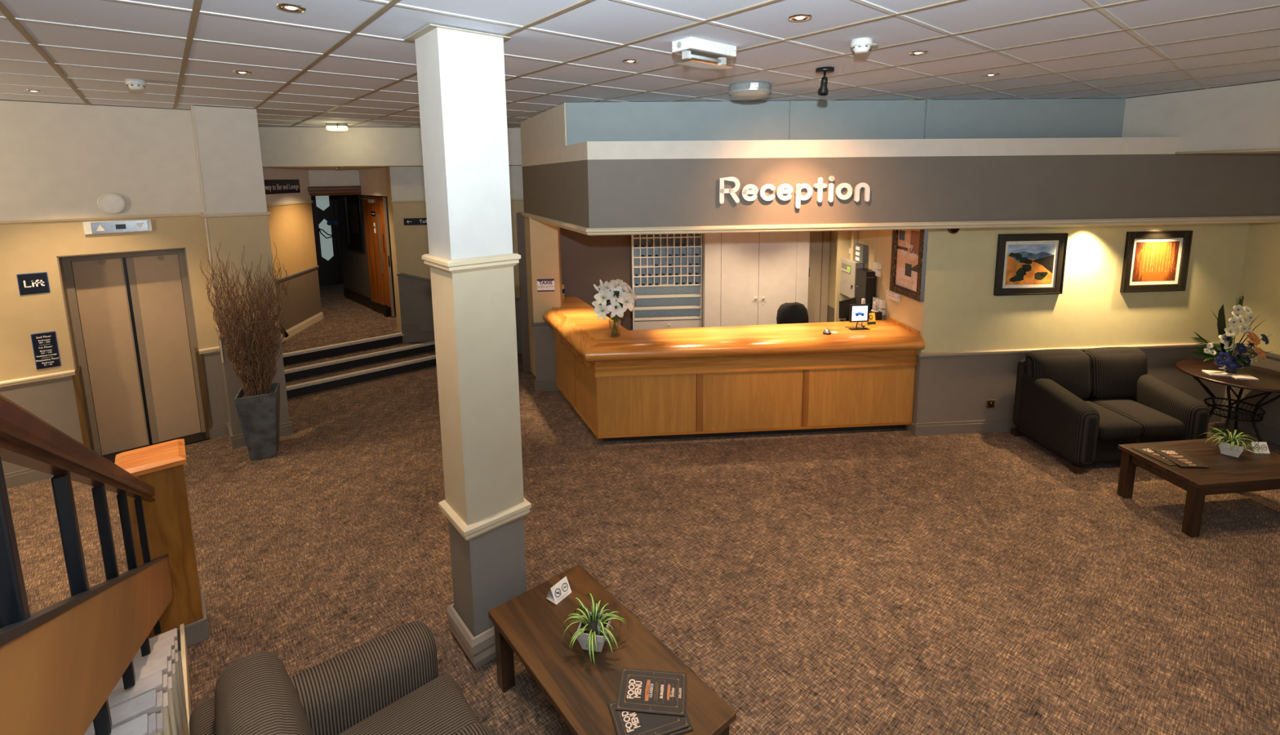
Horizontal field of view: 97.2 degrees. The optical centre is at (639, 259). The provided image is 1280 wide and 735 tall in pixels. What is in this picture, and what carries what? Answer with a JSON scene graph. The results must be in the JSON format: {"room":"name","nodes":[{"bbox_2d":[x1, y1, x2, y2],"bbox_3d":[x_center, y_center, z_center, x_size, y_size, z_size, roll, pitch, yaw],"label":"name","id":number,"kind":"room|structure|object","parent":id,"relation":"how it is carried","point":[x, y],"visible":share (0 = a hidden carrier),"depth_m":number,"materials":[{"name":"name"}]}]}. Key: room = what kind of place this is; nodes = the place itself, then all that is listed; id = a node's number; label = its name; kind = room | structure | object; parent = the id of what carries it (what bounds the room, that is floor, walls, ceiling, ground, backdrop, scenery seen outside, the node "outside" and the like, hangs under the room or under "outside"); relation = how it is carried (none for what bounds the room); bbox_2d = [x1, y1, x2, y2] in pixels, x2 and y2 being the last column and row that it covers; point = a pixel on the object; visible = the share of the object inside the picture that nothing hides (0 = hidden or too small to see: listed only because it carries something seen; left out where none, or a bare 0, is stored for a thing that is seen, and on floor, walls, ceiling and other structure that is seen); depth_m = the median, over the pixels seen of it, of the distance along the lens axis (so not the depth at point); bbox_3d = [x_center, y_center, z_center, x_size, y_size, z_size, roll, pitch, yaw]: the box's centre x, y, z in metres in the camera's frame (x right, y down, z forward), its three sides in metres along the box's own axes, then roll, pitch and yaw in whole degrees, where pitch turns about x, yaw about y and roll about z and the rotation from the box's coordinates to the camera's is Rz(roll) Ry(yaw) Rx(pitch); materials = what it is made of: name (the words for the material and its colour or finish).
{"room":"hotel lobby","nodes":[
{"label":"hotel lobby","id":0,"kind":"room"},
{"bbox_2d":[0,100,228,488],"bbox_3d":[-6.483,0.450,4.228,5.400,3.362,0.322,-8,11,-40],"label":"wall","id":1,"kind":"structure","parent":0,"point":[57,160],"depth_m":5.11,"materials":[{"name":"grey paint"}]},
{"bbox_2d":[16,271,50,294],"bbox_3d":[-5.346,0.212,4.974,0.185,0.185,0.012,-8,11,-40],"label":"sign","id":2,"kind":"object","parent":1,"relation":"attached to","point":[33,282],"visible":1,"depth_m":4.97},
{"bbox_2d":[31,330,61,368],"bbox_3d":[-5.334,0.815,5.067,0.155,0.325,0.012,-8,11,-40],"label":"sign","id":3,"kind":"object","parent":1,"relation":"attached to","point":[45,345],"visible":1,"depth_m":5.06,"materials":[{"name":"plastic"}]},
{"bbox_2d":[97,192,126,213],"bbox_3d":[-4.903,-0.519,5.238,0.200,0.200,0.034,-8,11,-40],"label":"round light","id":4,"kind":"object","parent":1,"relation":"attached to","point":[108,202],"depth_m":5.23,"materials":[{"name":"beige paint"}]},
{"bbox_2d":[82,218,152,234],"bbox_3d":[-4.885,-0.307,5.287,0.470,0.114,0.028,-8,11,-40],"label":"indicator","id":5,"kind":"object","parent":1,"relation":"attached to","point":[131,225],"visible":1,"depth_m":5.27,"materials":[{"name":"white plastic"}]},
{"bbox_2d":[56,247,212,462],"bbox_3d":[-4.958,0.910,5.593,0.955,2.021,0.320,-8,11,-40],"label":"door","id":6,"kind":"structure","parent":1,"relation":"in","point":[133,380],"depth_m":5.62,"materials":[{"name":"brown metal"}]},
{"bbox_2d":[190,105,293,448],"bbox_3d":[-4.339,0.152,6.094,0.547,3.362,1.326,-8,11,-40],"label":"wall","id":7,"kind":"structure","parent":0,"point":[234,214],"depth_m":5.52,"materials":[{"name":"grey paint"}]},
{"bbox_2d":[262,167,323,342],"bbox_3d":[-5.182,0.137,8.042,0.142,2.850,2.332,-2,8,-6],"label":"wall","id":8,"kind":"structure","parent":0,"point":[291,222],"depth_m":8.48,"materials":[{"name":"brown paint"}]},
{"bbox_2d":[263,179,300,194],"bbox_3d":[-5.165,-1.045,8.106,0.016,0.200,1.130,-2,8,-6],"label":"sign","id":9,"kind":"object","parent":8,"relation":"attached to","point":[271,186],"visible":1,"depth_m":8.12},
{"bbox_2d":[274,166,384,168],"bbox_3d":[-5.394,-1.611,9.808,5.000,0.098,7.860,-8,11,-40],"label":"ceiling","id":10,"kind":"structure","parent":0,"point":[329,167],"depth_m":8.40,"materials":[{"name":"white paint"}]},
{"bbox_2d":[306,168,361,195],"bbox_3d":[-4.981,-1.273,9.305,0.980,0.430,0.225,-8,11,-40],"label":"wall","id":11,"kind":"structure","parent":0,"point":[322,182],"depth_m":9.22,"materials":[{"name":"white paint"}]},
{"bbox_2d":[336,195,372,308],"bbox_3d":[-6.668,-0.370,11.110,1.260,2.400,4.500,-8,11,-40],"label":"wall","id":12,"kind":"structure","parent":0,"point":[357,288],"depth_m":10.49,"materials":[{"name":"brown paint"}]},
{"bbox_2d":[342,195,364,251],"bbox_3d":[-5.136,-0.728,10.119,0.033,1.120,0.840,-9,11,-43],"label":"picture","id":13,"kind":"object","parent":12,"relation":"attached to","point":[353,206],"visible":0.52,"depth_m":10.13,"materials":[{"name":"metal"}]},
{"bbox_2d":[348,202,359,233],"bbox_3d":[-5.133,-0.744,10.121,0.002,0.530,0.400,-9,11,-43],"label":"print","id":14,"kind":"object","parent":13,"relation":"attached to","point":[353,206],"depth_m":10.11},
{"bbox_2d":[281,283,436,398],"bbox_3d":[-5.894,0.960,10.898,4.300,0.412,8.094,-8,11,-40],"label":"steps","id":15,"kind":"structure","parent":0,"point":[353,343],"depth_m":7.98,"materials":[{"name":"carpet"}]},
{"bbox_2d":[358,166,401,332],"bbox_3d":[-3.989,-0.188,9.126,0.515,2.550,2.000,-8,11,-40],"label":"wall","id":16,"kind":"structure","parent":0,"point":[374,182],"depth_m":8.51,"materials":[{"name":"beige paint"}]},
{"bbox_2d":[358,195,394,316],"bbox_3d":[-4.468,-0.060,9.459,0.895,1.968,0.171,7,11,42],"label":"door","id":17,"kind":"structure","parent":16,"relation":"in","point":[375,207],"depth_m":9.39,"materials":[{"name":"brown wood"}]},
{"bbox_2d":[257,126,522,167],"bbox_3d":[-3.293,-1.556,7.846,5.000,0.512,0.356,-2,8,-11],"label":"wall","id":18,"kind":"structure","parent":0,"point":[280,147],"depth_m":7.56,"materials":[{"name":"white paint"}]},
{"bbox_2d":[389,165,524,353],"bbox_3d":[-2.120,0.036,8.480,2.910,2.850,0.128,-2,8,-9],"label":"wall","id":19,"kind":"structure","parent":0,"point":[407,183],"depth_m":8.28,"materials":[{"name":"grey paint"}]},
{"bbox_2d":[403,217,426,225],"bbox_3d":[-3.168,-0.550,8.185,0.490,0.100,0.013,-2,8,-9],"label":"sign","id":20,"kind":"object","parent":19,"relation":"attached to","point":[407,221],"visible":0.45,"depth_m":8.17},
{"bbox_2d":[524,217,562,375],"bbox_3d":[-1.230,0.493,7.529,0.379,2.200,0.621,-5,9,-27],"label":"wall","id":21,"kind":"structure","parent":0,"point":[526,220],"depth_m":7.60,"materials":[{"name":"beige paint"}]},
{"bbox_2d":[515,212,631,371],"bbox_3d":[0.597,0.412,7.931,4.500,2.200,0.150,-1,8,-4],"label":"wall","id":22,"kind":"structure","parent":0,"point":[585,260],"depth_m":7.71,"materials":[{"name":"beige paint"}]},
{"bbox_2d":[631,233,702,329],"bbox_3d":[0.364,0.398,7.718,0.945,1.695,0.232,-1,8,-4],"label":"rack","id":23,"kind":"object","parent":22,"relation":"attached to","point":[668,304],"visible":0.7,"depth_m":7.71,"materials":[{"name":"wood"}]},
{"bbox_2d":[633,235,701,238],"bbox_3d":[0.361,-0.303,7.612,0.911,0.016,0.160,-1,8,-4],"label":"shelf","id":24,"kind":"object","parent":23,"relation":"attached to","point":[634,236],"depth_m":7.56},
{"bbox_2d":[633,244,701,248],"bbox_3d":[0.362,-0.174,7.631,0.911,0.016,0.160,-1,8,-4],"label":"shelf","id":25,"kind":"object","parent":23,"relation":"attached to","point":[638,246],"depth_m":7.58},
{"bbox_2d":[633,253,701,257],"bbox_3d":[0.364,-0.045,7.650,0.911,0.016,0.160,-1,8,-4],"label":"shelf","id":26,"kind":"object","parent":23,"relation":"attached to","point":[635,255],"depth_m":7.60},
{"bbox_2d":[633,263,701,267],"bbox_3d":[0.365,0.085,7.669,0.911,0.016,0.160,-1,8,-4],"label":"shelf","id":27,"kind":"object","parent":23,"relation":"attached to","point":[635,265],"depth_m":7.62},
{"bbox_2d":[634,314,701,320],"bbox_3d":[0.374,0.800,7.769,0.911,0.020,0.170,-1,8,-4],"label":"shelf","id":28,"kind":"object","parent":23,"relation":"attached to","point":[637,317],"depth_m":7.73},
{"bbox_2d":[634,303,701,310],"bbox_3d":[0.372,0.655,7.747,0.911,0.020,0.170,-1,8,-4],"label":"shelf","id":29,"kind":"object","parent":23,"relation":"attached to","point":[637,306],"depth_m":7.74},
{"bbox_2d":[634,293,701,298],"bbox_3d":[0.371,0.496,7.724,0.911,0.020,0.170,-1,8,-4],"label":"shelf","id":30,"kind":"object","parent":23,"relation":"attached to","point":[638,295],"depth_m":7.69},
{"bbox_2d":[634,272,701,277],"bbox_3d":[0.367,0.214,7.688,0.911,0.016,0.160,-1,8,-4],"label":"shelf","id":31,"kind":"object","parent":23,"relation":"attached to","point":[682,274],"depth_m":7.64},
{"bbox_2d":[634,281,701,287],"bbox_3d":[0.368,0.343,7.707,0.911,0.016,0.160,-1,8,-4],"label":"shelf","id":32,"kind":"object","parent":23,"relation":"attached to","point":[663,283],"depth_m":7.67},
{"bbox_2d":[807,231,830,322],"bbox_3d":[2.456,0.399,7.908,0.385,2.190,0.165,-1,8,-4],"label":"door","id":33,"kind":"structure","parent":22,"relation":"in","point":[820,241],"depth_m":7.90,"materials":[{"name":"wood"}]},
{"bbox_2d":[0,0,1279,128],"bbox_3d":[-0.037,-1.307,3.756,15.000,0.100,14.000,-8,11,-40],"label":"ceiling","id":34,"kind":"structure","parent":0,"point":[351,63],"depth_m":3.17,"materials":[{"name":"tile"}]},
{"bbox_2d":[124,78,146,90],"bbox_3d":[-3.507,-1.213,3.927,0.110,0.066,0.110,-8,11,-40],"label":"smoke detector","id":35,"kind":"object","parent":34,"relation":"attached to","point":[133,84],"visible":1,"depth_m":3.90,"materials":[{"name":"white plastic"}]},
{"bbox_2d":[275,3,306,12],"bbox_3d":[-1.435,-1.035,2.322,0.108,0.012,0.108,-8,11,-40],"label":"recessed light","id":36,"kind":"object","parent":34,"relation":"in","point":[290,7],"visible":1,"depth_m":2.31,"materials":[{"name":"silver metal"}]},
{"bbox_2d":[325,123,347,130],"bbox_3d":[-3.776,-1.649,7.032,0.230,0.085,0.113,-2,8,-11],"label":"light","id":37,"kind":"object","parent":34,"relation":"attached to","point":[330,126],"visible":1,"depth_m":6.99,"materials":[{"name":"grey plastic"}]},
{"bbox_2d":[671,36,736,71],"bbox_3d":[0.349,-1.107,3.055,0.364,0.115,0.140,-8,11,-40],"label":"emergency light","id":38,"kind":"object","parent":34,"relation":"attached to","point":[689,47],"visible":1,"depth_m":3.00,"materials":[{"name":"white plastic"}]},
{"bbox_2d":[675,48,732,71],"bbox_3d":[0.351,-1.079,3.061,0.352,0.059,0.132,-8,11,-40],"label":"diffuser","id":39,"kind":"object","parent":38,"relation":"attached to","point":[720,56],"depth_m":3.04,"materials":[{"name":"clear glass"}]},
{"bbox_2d":[728,81,772,98],"bbox_3d":[0.866,-1.321,4.444,0.340,0.104,0.340,-8,11,-40],"label":"round light","id":40,"kind":"object","parent":34,"relation":"attached to","point":[745,90],"visible":1,"depth_m":4.32,"materials":[{"name":"grey plastic"}]},
{"bbox_2d":[787,13,812,22],"bbox_3d":[0.725,-1.095,2.558,0.108,0.012,0.108,-8,11,-40],"label":"recessed light","id":41,"kind":"object","parent":34,"relation":"in","point":[800,17],"visible":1,"depth_m":2.55,"materials":[{"name":"silver metal"}]},
{"bbox_2d":[815,66,834,95],"bbox_3d":[1.245,-1.197,3.810,0.125,0.176,0.124,-8,11,-40],"label":"spotlight","id":42,"kind":"object","parent":34,"relation":"attached to","point":[823,90],"visible":1,"depth_m":3.80,"materials":[{"name":"black plastic"}]},
{"bbox_2d":[850,37,878,53],"bbox_3d":[1.194,-1.136,3.018,0.145,0.066,0.110,-8,11,-40],"label":"smoke detector","id":43,"kind":"object","parent":34,"relation":"attached to","point":[861,45],"visible":1,"depth_m":2.97,"materials":[{"name":"white plastic"}]},
{"bbox_2d":[907,50,928,55],"bbox_3d":[1.641,-1.218,3.329,0.108,0.012,0.108,-8,11,-40],"label":"recessed light","id":44,"kind":"object","parent":34,"relation":"in","point":[917,52],"visible":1,"depth_m":3.32,"materials":[{"name":"silver metal"}]},
{"bbox_2d":[6,329,1279,734],"bbox_3d":[-0.965,1.964,5.391,15.000,0.100,17.000,-8,11,-40],"label":"floor","id":45,"kind":"structure","parent":0,"point":[880,581],"depth_m":3.89,"materials":[{"name":"carpet"}]},
{"bbox_2d":[0,394,209,734],"bbox_3d":[-1.892,1.092,1.547,1.060,2.758,3.960,-8,11,-40],"label":"staircase","id":46,"kind":"structure","parent":45,"relation":"on","point":[104,658],"depth_m":1.22,"materials":[{"name":"brown wood"}]},
{"bbox_2d":[200,242,289,461],"bbox_3d":[-3.702,0.883,5.402,0.634,2.101,0.640,-1,8,1],"label":"planter","id":47,"kind":"object","parent":45,"relation":"on","point":[257,403],"visible":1,"depth_m":5.36,"materials":[{"name":"stone"}]},
{"bbox_2d":[189,620,493,734],"bbox_3d":[-1.088,1.937,2.147,0.920,0.895,0.905,-8,11,-40],"label":"armchair","id":48,"kind":"object","parent":45,"relation":"on","point":[390,683],"visible":1,"depth_m":2.31,"materials":[{"name":"fabric"}]},
{"bbox_2d":[214,650,313,734],"bbox_3d":[-1.277,1.749,1.960,0.281,0.465,0.695,-8,11,-40],"label":"armrest","id":49,"kind":"object","parent":48,"relation":"on","point":[255,694],"depth_m":1.98,"materials":[{"name":"fabric"}]},
{"bbox_2d":[337,674,480,734],"bbox_3d":[-0.999,1.997,2.230,0.690,0.190,0.433,-8,11,-40],"label":"seat cushion","id":50,"kind":"object","parent":48,"relation":"on","point":[422,704],"depth_m":2.36,"materials":[{"name":"fabric"}]},
{"bbox_2d":[404,23,531,669],"bbox_3d":[-0.895,0.553,3.071,0.403,3.362,0.370,-8,11,-40],"label":"column","id":51,"kind":"structure","parent":45,"relation":"on","point":[471,259],"depth_m":2.92,"materials":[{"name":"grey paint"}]},
{"bbox_2d":[529,217,562,391],"bbox_3d":[-1.181,0.545,7.169,0.360,2.200,0.432,-1,8,-4],"label":"wall pier","id":52,"kind":"object","parent":45,"relation":"on","point":[545,238],"visible":0.7,"depth_m":6.97,"materials":[{"name":"grey paint"}]},
{"bbox_2d":[537,278,554,291],"bbox_3d":[-1.159,0.317,6.941,0.210,0.158,0.005,-1,8,-4],"label":"card","id":53,"kind":"object","parent":52,"relation":"attached to","point":[547,284],"visible":1,"depth_m":6.94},
{"bbox_2d":[488,564,736,734],"bbox_3d":[-0.191,2.082,2.690,0.565,0.430,1.205,-7,11,-39],"label":"coffee table","id":54,"kind":"object","parent":45,"relation":"on","point":[528,624],"visible":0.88,"depth_m":2.67,"materials":[{"name":"brown wood"}]},
{"bbox_2d":[546,575,571,604],"bbox_3d":[-0.439,1.776,3.045,0.080,0.080,0.116,6,10,37],"label":"tent card","id":55,"kind":"object","parent":54,"relation":"on","point":[562,588],"visible":1,"depth_m":3.03,"materials":[{"name":"paper"}]},
{"bbox_2d":[562,592,628,664],"bbox_3d":[-0.222,1.772,2.720,0.312,0.173,0.276,3,9,26],"label":"spider plant","id":56,"kind":"object","parent":54,"relation":"on","point":[593,629],"visible":1,"depth_m":2.69,"materials":[{"name":"green plant"}]},
{"bbox_2d":[667,708,693,734],"bbox_3d":[0.048,1.907,2.353,0.292,0.006,0.205,-3,9,-16],"label":"menu","id":57,"kind":"object","parent":54,"relation":"on","point":[690,728],"visible":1,"depth_m":2.29,"materials":[{"name":"black paper"}]},
{"bbox_2d":[608,700,690,734],"bbox_3d":[0.035,1.901,2.356,0.292,0.006,0.205,-3,9,-18],"label":"menu","id":58,"kind":"object","parent":57,"relation":"on","point":[626,722],"visible":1,"depth_m":2.32,"materials":[{"name":"black paper"}]},
{"bbox_2d":[615,666,686,716],"bbox_3d":[0.053,1.879,2.459,0.292,0.006,0.205,0,8,6],"label":"menu","id":59,"kind":"object","parent":58,"relation":"on","point":[640,691],"visible":1,"depth_m":2.45,"materials":[{"name":"black paper"}]},
{"bbox_2d":[542,296,924,441],"bbox_3d":[0.791,1.146,6.731,3.919,1.090,2.449,-1,8,-4],"label":"reception desk","id":60,"kind":"object","parent":45,"relation":"on","point":[731,380],"depth_m":5.69,"materials":[{"name":"brown wood"}]},
{"bbox_2d":[591,279,636,337],"bbox_3d":[-0.252,0.489,5.753,0.466,0.595,0.343,-6,10,-34],"label":"flower arrangement","id":61,"kind":"object","parent":60,"relation":"on","point":[620,300],"visible":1,"depth_m":5.66,"materials":[{"name":"white plant"}]},
{"bbox_2d":[558,296,912,342],"bbox_3d":[0.817,0.649,6.756,3.840,0.035,2.260,-1,8,-4],"label":"countertop","id":62,"kind":"structure","parent":60,"relation":"on","point":[580,313],"depth_m":5.95,"materials":[{"name":"brown wood"}]},
{"bbox_2d":[844,303,870,330],"bbox_3d":[2.295,0.600,5.939,0.226,0.265,0.114,-1,8,-4],"label":"screen","id":63,"kind":"object","parent":60,"relation":"on","point":[858,313],"visible":1,"depth_m":5.92,"materials":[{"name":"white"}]},
{"bbox_2d":[865,312,875,328],"bbox_3d":[2.456,0.646,6.006,0.100,0.150,0.050,-3,9,-13],"label":"card holder","id":64,"kind":"object","parent":60,"relation":"on","point":[872,322],"visible":0.95,"depth_m":6.00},
{"bbox_2d":[702,231,809,327],"bbox_3d":[1.557,0.436,7.728,1.415,2.190,0.379,-1,8,-4],"label":"tall cabinet","id":65,"kind":"object","parent":45,"relation":"on","point":[747,277],"visible":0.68,"depth_m":7.54,"materials":[{"name":"wood"}]},
{"bbox_2d":[776,302,808,324],"bbox_3d":[1.970,1.111,6.822,0.538,1.105,0.561,-3,9,-15],"label":"office chair","id":66,"kind":"object","parent":45,"relation":"on","point":[795,312],"visible":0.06,"depth_m":6.91,"materials":[{"name":"black fabric"}]},
{"bbox_2d":[1009,346,1209,474],"bbox_3d":[4.445,1.379,5.395,1.260,0.930,0.860,-1,8,-4],"label":"loveseat","id":67,"kind":"object","parent":45,"relation":"on","point":[1078,405],"visible":0.97,"depth_m":5.31,"materials":[{"name":"black fabric"}]},
{"bbox_2d":[1025,348,1090,399],"bbox_3d":[4.124,1.142,5.571,0.597,0.505,0.268,-1,8,-4],"label":"cushion","id":68,"kind":"object","parent":67,"relation":"on","point":[1070,368],"depth_m":5.47,"materials":[{"name":"fabric"}]},
{"bbox_2d":[1083,399,1141,440],"bbox_3d":[4.245,1.496,5.301,0.413,0.200,0.630,-1,8,-4],"label":"seat cushion","id":69,"kind":"object","parent":67,"relation":"on","point":[1113,425],"depth_m":5.02,"materials":[{"name":"fabric"}]},
{"bbox_2d":[1084,346,1147,399],"bbox_3d":[4.726,1.129,5.614,0.597,0.505,0.268,-1,8,-4],"label":"cushion","id":70,"kind":"object","parent":67,"relation":"on","point":[1115,372],"depth_m":5.51,"materials":[{"name":"fabric"}]},
{"bbox_2d":[1088,398,1184,438],"bbox_3d":[4.661,1.487,5.330,0.413,0.200,0.630,-1,8,-4],"label":"seat cushion","id":71,"kind":"object","parent":67,"relation":"on","point":[1155,420],"depth_m":5.14,"materials":[{"name":"fabric"}]},
{"bbox_2d":[1116,436,1279,537],"bbox_3d":[4.526,1.769,4.444,1.090,0.430,0.620,-2,8,-6],"label":"coffee table","id":72,"kind":"object","parent":45,"relation":"on","point":[1250,471],"visible":0.81,"depth_m":4.27,"materials":[{"name":"brown wood"}]},
{"bbox_2d":[1131,444,1177,466],"bbox_3d":[4.123,1.549,4.468,0.205,0.006,0.292,-2,8,-10],"label":"menu","id":73,"kind":"object","parent":72,"relation":"on","point":[1145,450],"visible":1,"depth_m":4.49,"materials":[{"name":"black paper"}]},
{"bbox_2d":[1149,448,1209,466],"bbox_3d":[4.217,1.550,4.420,0.205,0.006,0.292,0,8,4],"label":"menu","id":74,"kind":"object","parent":73,"relation":"on","point":[1175,455],"visible":1,"depth_m":4.41,"materials":[{"name":"black paper"}]},
{"bbox_2d":[1196,426,1262,457],"bbox_3d":[4.699,1.452,4.482,0.362,0.180,0.327,-1,8,0],"label":"spider plant","id":75,"kind":"object","parent":72,"relation":"on","point":[1233,446],"visible":1,"depth_m":4.45,"materials":[{"name":"green plant"}]},
{"bbox_2d":[1244,441,1270,453],"bbox_3d":[4.946,1.497,4.517,0.116,0.080,0.080,0,8,4],"label":"tent card","id":76,"kind":"object","parent":72,"relation":"on","point":[1263,445],"visible":0.87,"depth_m":4.50,"materials":[{"name":"paper"}]},
{"bbox_2d":[1175,359,1279,441],"bbox_3d":[5.750,1.456,5.468,0.880,0.735,0.880,-1,8,-4],"label":"round table","id":77,"kind":"object","parent":45,"relation":"on","point":[1268,381],"visible":0.86,"depth_m":5.38,"materials":[{"name":"brown wood"}]},
{"bbox_2d":[1201,369,1232,376],"bbox_3d":[5.530,1.090,5.408,0.168,0.011,0.126,1,9,14],"label":"brochure","id":78,"kind":"object","parent":77,"relation":"on","point":[1208,371],"visible":1,"depth_m":5.40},
{"bbox_2d":[1191,290,1272,372],"bbox_3d":[5.710,0.688,5.450,0.928,0.790,0.371,-1,8,-4],"label":"flower arrangement","id":79,"kind":"object","parent":77,"relation":"on","point":[1224,360],"visible":1,"depth_m":5.37,"materials":[{"name":"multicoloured plant"}]},
{"bbox_2d":[1213,362,1244,372],"bbox_3d":[5.729,1.052,5.494,0.204,0.055,0.204,-1,8,-4],"label":"bowl","id":80,"kind":"object","parent":79,"relation":"attached to","point":[1241,366],"depth_m":5.44,"materials":[{"name":"glass"}]},
{"bbox_2d":[1204,396,1266,422],"bbox_3d":[5.750,1.454,5.467,0.415,0.088,0.415,-8,11,-40],"label":"basket","id":81,"kind":"object","parent":77,"relation":"on","point":[1252,414],"depth_m":5.41,"materials":[{"name":"metal"}]},
{"bbox_2d":[1228,373,1258,380],"bbox_3d":[5.668,1.103,5.309,0.168,0.011,0.126,1,9,14],"label":"brochure","id":82,"kind":"object","parent":77,"relation":"on","point":[1245,376],"visible":1,"depth_m":5.29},
{"bbox_3d":[2.550,1.185,6.700,0.405,0.980,0.490,-1,8,-4],"label":"desk","id":83,"kind":"object","parent":45,"relation":"on","visible":0},
{"bbox_2d":[839,297,856,321],"bbox_3d":[2.401,0.585,6.531,0.269,0.260,0.102,-4,9,-24],"label":"monitor","id":84,"kind":"object","parent":83,"relation":"on","point":[844,304],"visible":0.65,"depth_m":6.50,"materials":[{"name":"black plastic"}]},
{"bbox_2d":[855,267,876,310],"bbox_3d":[2.662,0.405,6.670,0.131,0.570,0.262,-1,8,-4],"label":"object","id":85,"kind":"object","parent":83,"relation":"on","point":[866,279],"visible":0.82,"depth_m":6.55,"materials":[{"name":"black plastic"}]},
{"bbox_2d":[869,310,882,319],"bbox_3d":[2.642,0.661,6.357,0.124,0.155,0.100,-1,8,-4],"label":"speaker","id":86,"kind":"object","parent":83,"relation":"on","point":[878,315],"visible":0.26,"depth_m":6.30},
{"bbox_2d":[520,98,1125,154],"bbox_3d":[1.606,-1.491,6.616,6.130,0.402,2.650,-1,8,-4],"label":"wall","id":87,"kind":"structure","parent":0,"point":[567,123],"depth_m":5.43,"materials":[{"name":"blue paint"}]},
{"bbox_2d":[826,229,924,355],"bbox_3d":[2.722,0.530,6.949,0.273,2.200,2.636,-1,8,-4],"label":"wall","id":88,"kind":"structure","parent":0,"point":[909,312],"depth_m":6.57,"materials":[{"name":"grey paint"}]},
{"bbox_2d":[840,230,863,297],"bbox_3d":[2.642,-0.057,7.048,0.116,1.055,0.420,-1,8,-4],"label":"panel","id":89,"kind":"object","parent":88,"relation":"attached to","point":[849,266],"visible":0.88,"depth_m":7.03,"materials":[{"name":"grey"}]},
{"bbox_2d":[853,243,867,267],"bbox_3d":[2.686,-0.018,6.870,0.062,0.330,0.220,-1,8,-4],"label":"box","id":90,"kind":"object","parent":88,"relation":"attached to","point":[860,250],"visible":0.96,"depth_m":6.80,"materials":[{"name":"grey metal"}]},
{"bbox_2d":[872,230,881,276],"bbox_3d":[2.727,-0.155,6.472,0.035,0.695,0.148,-1,8,-4],"label":"box","id":91,"kind":"object","parent":88,"relation":"attached to","point":[877,266],"visible":0.93,"depth_m":6.48,"materials":[{"name":"white plastic"}]},
{"bbox_2d":[871,297,885,315],"bbox_3d":[2.731,0.532,6.451,0.060,0.170,0.200,-1,8,-4],"label":"socket","id":92,"kind":"object","parent":88,"relation":"attached to","point":[881,302],"visible":0.77,"depth_m":6.38,"materials":[{"name":"white plastic"}]},
{"bbox_2d":[886,289,900,302],"bbox_3d":[2.761,0.396,6.150,0.036,0.087,0.230,-1,8,-4],"label":"paper sign","id":93,"kind":"object","parent":88,"relation":"attached to","point":[893,295],"visible":0.9,"depth_m":6.12,"materials":[{"name":"white paper"}]},
{"bbox_2d":[888,229,928,302],"bbox_3d":[2.772,-0.016,5.843,0.045,0.802,0.602,-1,8,-4],"label":"framed poster","id":94,"kind":"object","parent":88,"relation":"attached to","point":[908,246],"visible":0.93,"depth_m":5.82,"materials":[{"name":"paper"}]},
{"bbox_2d":[895,229,919,291],"bbox_3d":[2.778,-0.016,5.843,0.002,0.644,0.444,-1,8,-4],"label":"print","id":95,"kind":"object","parent":94,"relation":"attached to","point":[907,241],"depth_m":5.86,"materials":[{"name":"paper"}]},
{"bbox_2d":[520,137,1279,235],"bbox_3d":[2.974,-0.894,6.546,8.898,0.790,3.160,-1,8,-4],"label":"bulkhead","id":96,"kind":"structure","parent":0,"point":[672,187],"depth_m":5.00,"materials":[{"name":"grey paint"}]},
{"bbox_2d":[719,176,870,208],"bbox_3d":[1.337,-0.581,4.883,1.323,0.279,0.052,-1,8,-4],"label":"sign","id":97,"kind":"object","parent":96,"relation":"attached to","point":[820,185],"visible":1,"depth_m":4.86,"materials":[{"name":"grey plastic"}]},
{"bbox_2d":[905,222,1248,435],"bbox_3d":[4.798,0.656,5.923,4.017,2.200,0.330,-1,8,-4],"label":"wall","id":98,"kind":"structure","parent":0,"point":[975,340],"depth_m":5.75,"materials":[{"name":"grey paint"}]},
{"bbox_2d":[993,232,1068,295],"bbox_3d":[3.883,0.049,5.610,0.702,0.614,0.038,-1,8,-4],"label":"picture","id":99,"kind":"object","parent":98,"relation":"attached to","point":[1027,264],"visible":1,"depth_m":5.61},
{"bbox_2d":[1004,243,1055,284],"bbox_3d":[3.883,0.049,5.614,0.490,0.402,0.002,-1,8,-4],"label":"print","id":100,"kind":"object","parent":99,"relation":"attached to","point":[1027,264],"depth_m":5.61},
{"bbox_2d":[1120,230,1192,292],"bbox_3d":[5.221,0.021,5.706,0.680,0.616,0.037,-1,8,-4],"label":"picture","id":101,"kind":"object","parent":98,"relation":"attached to","point":[1153,260],"visible":1,"depth_m":5.71,"materials":[{"name":"paper"}]},
{"bbox_2d":[1132,240,1179,281],"bbox_3d":[5.220,0.021,5.711,0.468,0.404,0.002,-1,8,-4],"label":"print","id":102,"kind":"object","parent":101,"relation":"attached to","point":[1153,260],"depth_m":5.71},
{"bbox_2d":[1121,80,1279,155],"bbox_3d":[6.866,-1.042,3.662,4.000,0.558,4.202,-1,8,-4],"label":"wall","id":103,"kind":"structure","parent":0,"point":[1246,117],"depth_m":4.88,"materials":[{"name":"white paint"}]},
{"bbox_2d":[1221,222,1279,444],"bbox_3d":[6.440,0.401,3.509,0.176,3.362,4.864,-1,8,-4],"label":"wall","id":104,"kind":"structure","parent":0,"point":[1260,285],"depth_m":5.64,"materials":[{"name":"grey paint"}]},
{"bbox_3d":[-6.888,-0.521,12.164,2.500,2.400,0.090,-8,11,-40],"label":"wall","id":105,"kind":"structure","parent":0,"visible":0},
{"bbox_2d":[311,195,343,286],"bbox_3d":[-6.609,-0.490,12.227,1.400,2.100,0.162,-8,11,-40],"label":"door","id":106,"kind":"structure","parent":105,"relation":"in","point":[324,208],"depth_m":12.17,"materials":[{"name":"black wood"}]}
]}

